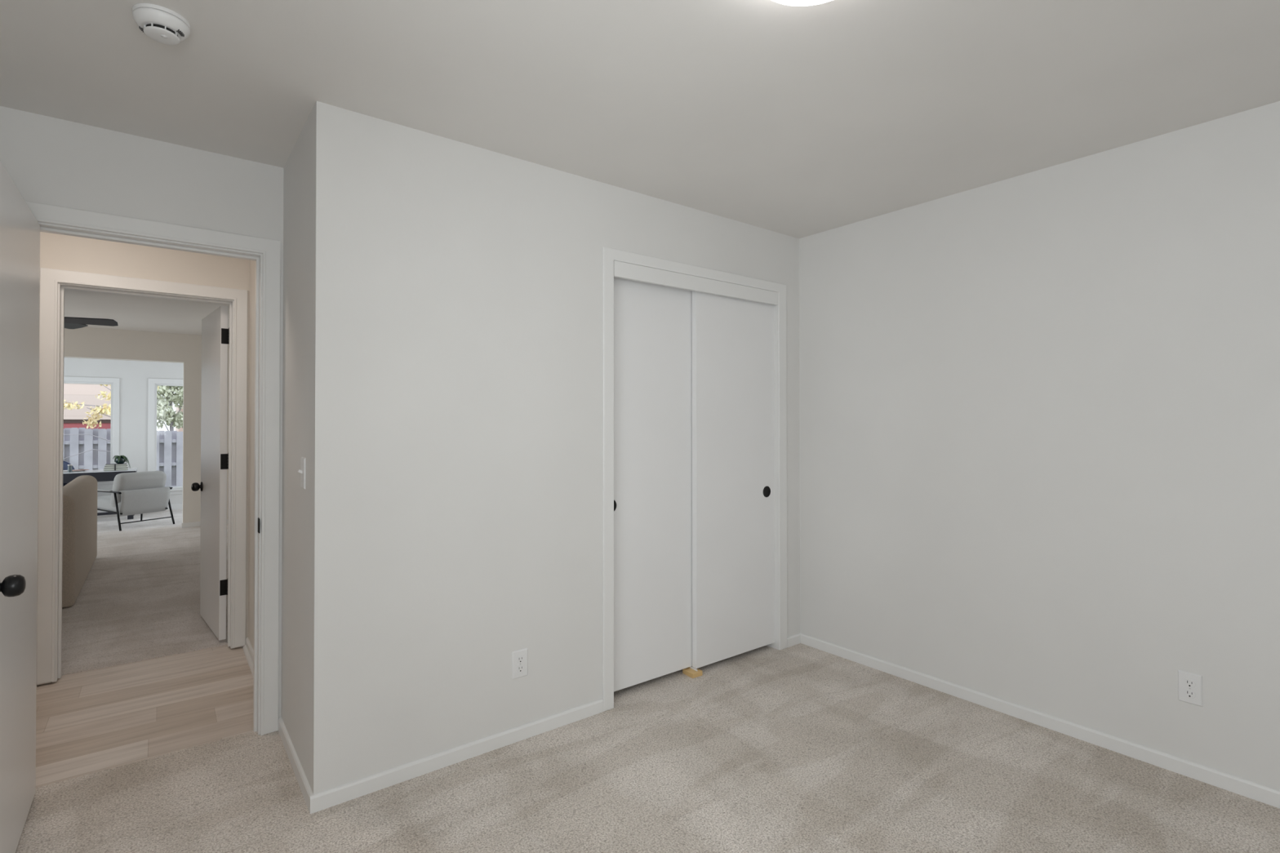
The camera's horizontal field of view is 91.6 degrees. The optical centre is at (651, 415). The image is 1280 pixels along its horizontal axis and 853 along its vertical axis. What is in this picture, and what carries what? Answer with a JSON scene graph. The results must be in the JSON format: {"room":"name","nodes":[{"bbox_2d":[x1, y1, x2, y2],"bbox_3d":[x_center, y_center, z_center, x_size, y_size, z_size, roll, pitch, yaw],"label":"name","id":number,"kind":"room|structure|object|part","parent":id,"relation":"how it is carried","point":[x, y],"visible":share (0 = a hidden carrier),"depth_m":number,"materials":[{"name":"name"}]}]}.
{"room":"empty bedroom","nodes":[
{"label":"empty bedroom","id":0,"kind":"room"},
{"bbox_2d":[63,357,183,504],"bbox_3d":[-8.633,0.401,10.266,5.800,2.660,0.120,0,-1,-38],"label":"wall","id":1,"kind":"structure","parent":0,"point":[133,375],"depth_m":10.25,"materials":[{"name":"paint"}]},
{"bbox_2d":[63,376,119,484],"bbox_3d":[-9.010,0.243,9.931,0.780,1.720,0.160,0,-1,-38],"label":"window frame","id":2,"kind":"structure","parent":1,"relation":"in","point":[114,382],"depth_m":10.10,"materials":[{"name":"wood"}]},
{"bbox_3d":[-9.029,0.243,9.955,0.630,1.570,0.098,0,-1,-38],"label":"frame","id":3,"kind":"part","parent":2,"relation":"part of","materials":[{"name":"wood"}]},
{"bbox_2d":[97,503,182,512],"bbox_3d":[-8.630,1.545,10.173,5.700,0.090,0.012,0,-1,-38],"label":"baseboard","id":4,"kind":"structure","parent":1,"relation":"attached to","point":[178,506],"depth_m":10.58,"materials":[{"name":"wood"}]},
{"bbox_2d":[147,377,183,494],"bbox_3d":[-8.086,0.354,10.661,0.845,1.960,0.160,0,-1,-38],"label":"window frame","id":5,"kind":"structure","parent":1,"relation":"in","point":[152,389],"depth_m":10.41,"materials":[{"name":"wood"}]},
{"bbox_3d":[-8.052,1.261,10.609,0.785,0.025,0.050,0,-1,-38],"label":"sill","id":6,"kind":"part","parent":5,"relation":"part of","materials":[{"name":"ceramic"}]},
{"bbox_2d":[97,509,182,533],"bbox_3d":[-7.580,1.648,8.926,5.800,0.140,3.470,0,-1,-38],"label":"floor","id":7,"kind":"structure","parent":0,"point":[105,523],"depth_m":9.26,"materials":[{"name":"wood"}]},
{"bbox_2d":[62,460,74,486],"bbox_3d":[-9.025,1.128,9.331,0.570,0.911,0.691,0,-1,-38],"label":"tub chair","id":8,"kind":"object","parent":7,"relation":"on","point":[65,464],"visible":0.02,"depth_m":9.62,"materials":[{"name":"blue fabric"}]},
{"bbox_2d":[62,467,137,519],"bbox_3d":[-8.875,1.206,9.136,2.025,0.750,0.560,0,-1,-38],"label":"dining table","id":9,"kind":"object","parent":7,"relation":"on","point":[100,475],"visible":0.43,"depth_m":9.31,"materials":[{"name":"black wood"}]},
{"bbox_2d":[67,464,72,472],"bbox_3d":[-8.562,0.774,9.158,0.053,0.114,0.053,0,-1,-38],"label":"candle jar","id":10,"kind":"object","parent":9,"relation":"on","point":[69,466],"visible":1,"depth_m":9.14,"materials":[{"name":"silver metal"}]},
{"bbox_2d":[62,469,88,471],"bbox_3d":[-8.690,0.823,9.337,0.320,0.018,0.320,0,-1,12],"label":"tray","id":11,"kind":"object","parent":9,"relation":"on","point":[73,470],"visible":0.73,"depth_m":9.37,"materials":[{"name":"silver metal"}]},
{"bbox_2d":[103,467,127,471],"bbox_3d":[-8.223,0.816,9.552,0.275,0.036,0.202,0,-1,-39],"label":"book","id":12,"kind":"object","parent":9,"relation":"on","point":[117,468],"visible":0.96,"depth_m":9.48,"materials":[{"name":"paper"}]},
{"bbox_2d":[104,465,127,468],"bbox_3d":[-8.220,0.782,9.555,0.262,0.032,0.202,0,-1,-37],"label":"book","id":13,"kind":"object","parent":12,"relation":"on","point":[105,467],"visible":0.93,"depth_m":9.46,"materials":[{"name":"paper"}]},
{"bbox_2d":[105,463,126,466],"bbox_3d":[-8.222,0.753,9.554,0.245,0.026,0.202,0,-1,-40],"label":"book","id":14,"kind":"object","parent":13,"relation":"on","point":[106,464],"visible":1,"depth_m":9.52,"materials":[{"name":"paper"}]},
{"bbox_2d":[112,455,130,466],"bbox_3d":[-8.167,0.711,9.599,0.209,0.203,0.205,0,-1,40],"label":"potted plant","id":15,"kind":"object","parent":14,"relation":"on","point":[118,459],"visible":1,"depth_m":9.55,"materials":[{"name":"green plant"}]},
{"bbox_3d":[-8.185,0.682,9.585,0.132,0.108,0.132,0,-1,-38],"label":"pot","id":16,"kind":"part","parent":15,"relation":"part of","materials":[{"name":"green ceramic"}]},
{"bbox_3d":[-7.989,1.284,9.543,0.070,0.600,0.060,0,-1,-38],"label":"leg","id":17,"kind":"part","parent":9,"relation":"part of","materials":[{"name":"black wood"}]},
{"bbox_2d":[97,471,174,531],"bbox_3d":[-7.436,1.189,8.900,0.783,0.785,0.694,0,-1,22],"label":"armchair","id":18,"kind":"object","parent":7,"relation":"on","point":[140,493],"visible":0.87,"depth_m":8.71,"materials":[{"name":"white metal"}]},
{"bbox_2d":[97,495,120,511],"bbox_3d":[-7.492,1.248,8.922,0.662,0.207,0.570,0,-1,22],"label":"seat cushion","id":19,"kind":"object","parent":18,"relation":"on","point":[106,504],"depth_m":8.65,"materials":[{"name":"fabric"}]},
{"bbox_3d":[-7.570,1.048,8.605,0.700,0.016,0.034,0,-1,22],"label":"armrest","id":20,"kind":"part","parent":18,"relation":"part of","materials":[{"name":"black metal"}]},
{"bbox_3d":[-7.555,1.325,8.640,0.651,0.059,0.020,0,-1,22],"label":"rail","id":21,"kind":"part","parent":18,"relation":"part of","materials":[{"name":"black metal"}]},
{"bbox_3d":[-7.278,1.311,8.484,0.184,0.532,0.026,0,-1,26],"label":"leg","id":22,"kind":"part","parent":18,"relation":"part of","materials":[{"name":"black metal"}]},
{"bbox_2d":[110,471,166,506],"bbox_3d":[-7.283,1.042,8.841,0.279,0.492,0.625,0,-1,22],"label":"cushion","id":23,"kind":"object","parent":18,"relation":"on","point":[125,483],"depth_m":8.71,"materials":[{"name":"fabric"}]},
{"bbox_3d":[-7.036,1.317,9.093,0.184,0.532,0.026,0,-1,17],"label":"leg","id":24,"kind":"part","parent":18,"relation":"part of","materials":[{"name":"black metal"}]},
{"bbox_2d":[0,106,283,719],"bbox_3d":[-1.722,0.137,2.690,5.637,2.440,0.122,0,-1,-38],"label":"wall","id":25,"kind":"structure","parent":0,"point":[49,160],"depth_m":2.42,"materials":[{"name":"paint"}]},
{"bbox_2d":[0,160,39,852],"bbox_3d":[-1.952,0.325,1.892,0.153,2.018,0.808,0,-1,-38],"label":"door","id":26,"kind":"structure","parent":25,"relation":"in","point":[20,230],"depth_m":1.89,"materials":[{"name":"wood"}]},
{"bbox_3d":[-1.700,0.452,1.648,0.059,0.064,0.064,0,-1,-38],"label":"knob","id":27,"kind":"part","parent":26,"relation":"part of","materials":[{"name":"black metal"}]},
{"bbox_2d":[25,200,280,736],"bbox_3d":[-1.990,0.300,2.474,0.868,2.124,0.152,0,-1,-38],"label":"door frame","id":28,"kind":"structure","parent":25,"relation":"attached to","point":[266,252],"depth_m":2.66,"materials":[{"name":"wood"}]},
{"bbox_3d":[-1.673,0.468,2.651,0.004,0.062,0.040,0,-1,-38],"label":"strike plate","id":29,"kind":"part","parent":28,"relation":"part of","materials":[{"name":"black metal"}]},
{"bbox_2d":[36,231,249,685],"bbox_3d":[-3.708,0.139,2.752,4.200,2.440,0.120,0,-1,-38],"label":"wall","id":30,"kind":"structure","parent":0,"point":[57,251],"depth_m":3.44,"materials":[{"name":"paint"}]},
{"bbox_2d":[36,267,247,684],"bbox_3d":[-2.793,0.307,3.472,0.887,2.115,0.150,0,-1,-38],"label":"door frame","id":31,"kind":"structure","parent":30,"relation":"attached to","point":[53,282],"depth_m":3.24,"materials":[{"name":"wood"}]},
{"bbox_2d":[191,306,229,640],"bbox_3d":[-2.811,0.344,3.991,0.154,2.008,0.712,0,-1,-44],"label":"door","id":32,"kind":"structure","parent":30,"relation":"in","point":[215,331],"depth_m":3.86,"materials":[{"name":"wood"}]},
{"bbox_3d":[-3.049,0.476,4.172,0.059,0.064,0.064,0,-1,-44],"label":"knob","id":33,"kind":"part","parent":32,"relation":"part of","materials":[{"name":"black metal"}]},
{"bbox_2d":[63,327,229,523],"bbox_3d":[-7.073,0.180,7.007,4.200,2.440,0.190,0,-1,-38],"label":"wall","id":34,"kind":"structure","parent":0,"point":[92,343],"depth_m":7.82,"materials":[{"name":"paint"}]},
{"bbox_2d":[182,519,227,528],"bbox_3d":[-5.627,1.378,8.011,0.674,0.060,0.012,0,-1,-38],"label":"baseboard","id":35,"kind":"structure","parent":34,"relation":"attached to","point":[196,523],"depth_m":7.86,"materials":[{"name":"wood"}]},
{"bbox_2d":[64,288,229,334],"bbox_3d":[-5.440,-1.110,4.952,4.200,0.100,5.460,0,-1,-38],"label":"ceiling","id":36,"kind":"structure","parent":0,"point":[133,313],"depth_m":6.20,"materials":[{"name":"paint"}]},
{"bbox_2d":[64,316,118,328],"bbox_3d":[-4.944,-0.907,5.028,0.965,0.305,0.967,0,-1,-38],"label":"ceiling fan","id":37,"kind":"object","parent":36,"relation":"hanging from","point":[70,322],"visible":0.18,"depth_m":5.21,"materials":[{"name":"black metal"}]},
{"bbox_3d":[-5.031,-0.787,5.351,0.138,0.043,0.355,0,-1,-11],"label":"blade","id":38,"kind":"part","parent":37,"relation":"part of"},
{"bbox_2d":[248,114,310,777],"bbox_3d":[-1.771,0.140,3.003,0.110,2.440,1.890,0,-1,-38],"label":"wall","id":39,"kind":"structure","parent":0,"point":[296,171],"depth_m":2.47,"materials":[{"name":"paint"}]},
{"bbox_2d":[242,636,253,675],"bbox_3d":[-2.044,1.340,3.241,0.012,0.058,1.160,0,-1,-38],"label":"baseboard","id":40,"kind":"structure","parent":39,"relation":"attached to","point":[248,644],"depth_m":3.54,"materials":[{"name":"wood"}]},
{"bbox_2d":[278,717,313,811],"bbox_3d":[-1.380,1.326,2.402,0.012,0.056,0.712,0,-1,-38],"label":"baseboard","id":41,"kind":"structure","parent":39,"relation":"attached to","point":[304,786],"depth_m":2.35,"materials":[{"name":"wood"}]},
{"bbox_2d":[297,457,306,488],"bbox_3d":[-1.291,0.211,2.292,0.020,0.115,0.071,0,-1,-38],"label":"light switch","id":42,"kind":"object","parent":39,"relation":"attached to","point":[303,460],"visible":1,"depth_m":2.28,"materials":[{"name":"white plastic"}]},
{"bbox_2d":[306,101,799,794],"bbox_3d":[-0.165,0.139,2.994,2.617,2.440,0.116,0,-1,-38],"label":"wall","id":43,"kind":"structure","parent":0,"point":[455,375],"depth_m":2.45,"materials":[{"name":"paint"}]},
{"bbox_2d":[309,698,603,813],"bbox_3d":[-0.692,1.327,2.485,1.195,0.056,0.012,0,-1,-38],"label":"baseboard","id":44,"kind":"structure","parent":43,"relation":"attached to","point":[333,797],"depth_m":2.39,"materials":[{"name":"wood"}]},
{"bbox_2d":[511,648,527,679],"bbox_3d":[-0.549,1.038,2.603,0.071,0.115,0.008,0,-1,-38],"label":"wall outlet","id":45,"kind":"object","parent":43,"relation":"attached to","point":[519,658],"visible":1,"depth_m":2.60,"materials":[{"name":"white plastic"}]},
{"bbox_2d":[516,664,524,672],"bbox_3d":[-0.547,1.058,2.602,0.034,0.028,0.002,0,-1,-38],"label":"receptacle","id":46,"kind":"object","parent":45,"relation":"attached to","point":[520,668],"depth_m":2.60,"materials":[{"name":"white plastic"}]},
{"bbox_2d":[516,655,524,663],"bbox_3d":[-0.547,1.019,2.602,0.034,0.028,0.002,0,-1,-38],"label":"receptacle","id":47,"kind":"object","parent":45,"relation":"attached to","point":[520,659],"depth_m":2.60,"materials":[{"name":"white plastic"}]},
{"bbox_2d":[613,277,692,692],"bbox_3d":[0.005,0.318,3.157,0.596,2.016,0.034,0,-1,-38],"label":"door","id":48,"kind":"structure","parent":43,"relation":"in","point":[653,322],"depth_m":3.13,"materials":[{"name":"wood"}]},
{"bbox_3d":[-0.194,0.432,2.980,0.065,0.065,0.006,0,-1,-38],"label":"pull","id":49,"kind":"part","parent":48,"relation":"part of","materials":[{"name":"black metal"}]},
{"bbox_2d":[602,246,786,711],"bbox_3d":[0.251,0.291,3.313,1.299,2.140,0.130,0,-1,-38],"label":"door frame","id":50,"kind":"structure","parent":43,"relation":"attached to","point":[620,264],"depth_m":3.15,"materials":[{"name":"wood"}]},
{"bbox_2d":[692,290,774,668],"bbox_3d":[0.471,0.321,3.475,0.622,2.016,0.034,0,-1,-38],"label":"door","id":51,"kind":"structure","parent":43,"relation":"in","point":[733,551],"depth_m":3.43,"materials":[{"name":"wood"}]},
{"bbox_3d":[0.670,0.441,3.614,0.065,0.065,0.006,0,-1,-38],"label":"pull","id":52,"kind":"part","parent":51,"relation":"part of","materials":[{"name":"black metal"}]},
{"bbox_2d":[786,633,800,647],"bbox_3d":[0.845,1.336,3.700,0.120,0.056,0.012,0,-1,-38],"label":"baseboard","id":53,"kind":"structure","parent":43,"relation":"attached to","point":[795,639],"depth_m":3.69,"materials":[{"name":"wood"}]},
{"bbox_2d":[0,0,1279,238],"bbox_3d":[0.165,-1.143,1.748,3.857,0.100,3.960,0,-1,-38],"label":"ceiling","id":54,"kind":"structure","parent":0,"point":[798,122],"depth_m":2.02,"materials":[{"name":"paint"}]},
{"bbox_2d":[132,3,190,44],"bbox_3d":[-1.344,-1.065,1.708,0.126,0.054,0.126,0,-1,-38],"label":"smoke detector","id":55,"kind":"object","parent":54,"relation":"attached to","point":[162,24],"visible":1,"depth_m":1.68,"materials":[{"name":"white plastic"}]},
{"bbox_2d":[146,23,177,36],"bbox_3d":[-1.344,-1.051,1.708,0.070,0.010,0.071,0,-1,-38],"label":"vent","id":56,"kind":"object","parent":55,"relation":"attached to","point":[152,29],"depth_m":1.69,"materials":[{"name":"white plastic"}]},
{"bbox_2d":[772,0,831,5],"bbox_3d":[0.378,-1.065,1.439,0.316,0.062,0.316,0,-1,-38],"label":"ceiling lamp","id":57,"kind":"object","parent":54,"relation":"attached to","point":[791,2],"visible":1,"depth_m":1.56,"materials":[{"name":"white glass"}]},
{"bbox_2d":[15,524,1279,852],"bbox_3d":[-2.935,1.516,3.567,6.437,0.300,10.700,0,-1,-38],"label":"floor","id":58,"kind":"structure","parent":0,"point":[800,748],"depth_m":2.35,"materials":[{"name":"carpet"}]},
{"bbox_2d":[62,475,97,608],"bbox_3d":[-5.148,0.973,4.978,0.950,0.815,2.070,0,-1,-38],"label":"sofa","id":59,"kind":"object","parent":58,"relation":"on","point":[79,495],"visible":0.44,"depth_m":4.72,"materials":[{"name":"fabric"}]},
{"bbox_2d":[682,666,702,678],"bbox_3d":[0.217,1.345,3.273,0.068,0.033,0.085,0,-1,-35],"label":"floor guide","id":60,"kind":"object","parent":58,"relation":"on","point":[691,672],"visible":0.89,"depth_m":3.25,"materials":[{"name":"brown wood"}]},
{"bbox_2d":[799,101,1279,791],"bbox_3d":[1.677,0.136,2.854,0.100,2.440,3.838,0,-1,-38],"label":"wall","id":61,"kind":"structure","parent":0,"point":[1039,410],"depth_m":2.65,"materials":[{"name":"paint"}]},
{"bbox_2d":[800,632,1279,808],"bbox_3d":[1.828,1.325,2.564,0.012,0.056,3.014,0,-1,-38],"label":"baseboard","id":62,"kind":"structure","parent":61,"relation":"attached to","point":[1269,796],"depth_m":2.62,"materials":[{"name":"wood"}]},
{"bbox_2d":[1177,670,1202,706],"bbox_3d":[2.018,1.021,2.330,0.008,0.115,0.071,0,-1,-38],"label":"wall outlet","id":63,"kind":"object","parent":61,"relation":"attached to","point":[1189,685],"visible":1,"depth_m":2.33,"materials":[{"name":"white plastic"}]},
{"bbox_2d":[1183,688,1195,698],"bbox_3d":[2.016,1.041,2.328,0.002,0.028,0.034,0,-1,-38],"label":"receptacle","id":64,"kind":"object","parent":63,"relation":"attached to","point":[1188,693],"depth_m":2.33,"materials":[{"name":"white plastic"}]},
{"bbox_2d":[1183,679,1195,688],"bbox_3d":[2.016,1.002,2.328,0.002,0.028,0.034,0,-1,-38],"label":"receptacle","id":65,"kind":"object","parent":63,"relation":"attached to","point":[1188,683],"depth_m":2.33,"materials":[{"name":"white plastic"}]},
{"label":"outside","id":66,"kind":"structure","parent":0,"visible":0},
{"bbox_3d":[-20.099,2.140,21.364,45.000,0.100,31.520,0,-1,-38],"label":"ground","id":67,"kind":"structure","parent":66,"visible":0},
{"bbox_2d":[63,383,111,429],"bbox_3d":[-20.633,-1.039,18.116,9.900,7.500,7.000,0,-1,-38],"label":"house","id":68,"kind":"structure","parent":67,"relation":"on","point":[79,393],"depth_m":17.73,"materials":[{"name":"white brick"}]},
{"bbox_2d":[63,384,159,459],"bbox_3d":[-11.620,0.345,13.371,1.869,3.336,0.937,0,-1,-38],"label":"young tree","id":69,"kind":"object","parent":67,"relation":"on","point":[101,411],"visible":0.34,"depth_m":13.10,"materials":[{"name":"yellow plant"}]},
{"bbox_2d":[62,427,182,487],"bbox_3d":[-12.616,1.084,14.249,6.100,1.832,0.110,0,-1,-38],"label":"fence","id":70,"kind":"object","parent":67,"relation":"on","point":[169,443],"visible":0.2,"depth_m":14.25,"materials":[{"name":"grey wood"}]},
{"bbox_3d":[-12.616,0.600,14.254,6.100,0.080,0.068,0,-1,-38],"label":"rail","id":71,"kind":"part","parent":70,"relation":"part of","materials":[{"name":"grey wood"}]},
{"bbox_3d":[-12.616,1.160,14.249,6.100,0.080,0.068,0,-1,-38],"label":"rail","id":72,"kind":"part","parent":70,"relation":"part of","materials":[{"name":"grey wood"}]},
{"bbox_2d":[156,385,183,431],"bbox_3d":[-12.511,0.038,16.253,1.844,4.002,1.260,0,-1,-38],"label":"bushy tree","id":73,"kind":"object","parent":67,"relation":"on","point":[173,420],"visible":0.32,"depth_m":16.12,"materials":[{"name":"green plant"}]},
{"bbox_2d":[175,404,182,431],"bbox_3d":[-17.484,0.262,29.519,8.000,5.100,7.000,0,-1,-38],"label":"house","id":74,"kind":"structure","parent":67,"relation":"on","point":[180,429],"depth_m":24.99,"materials":[{"name":"beige"}]}
]}

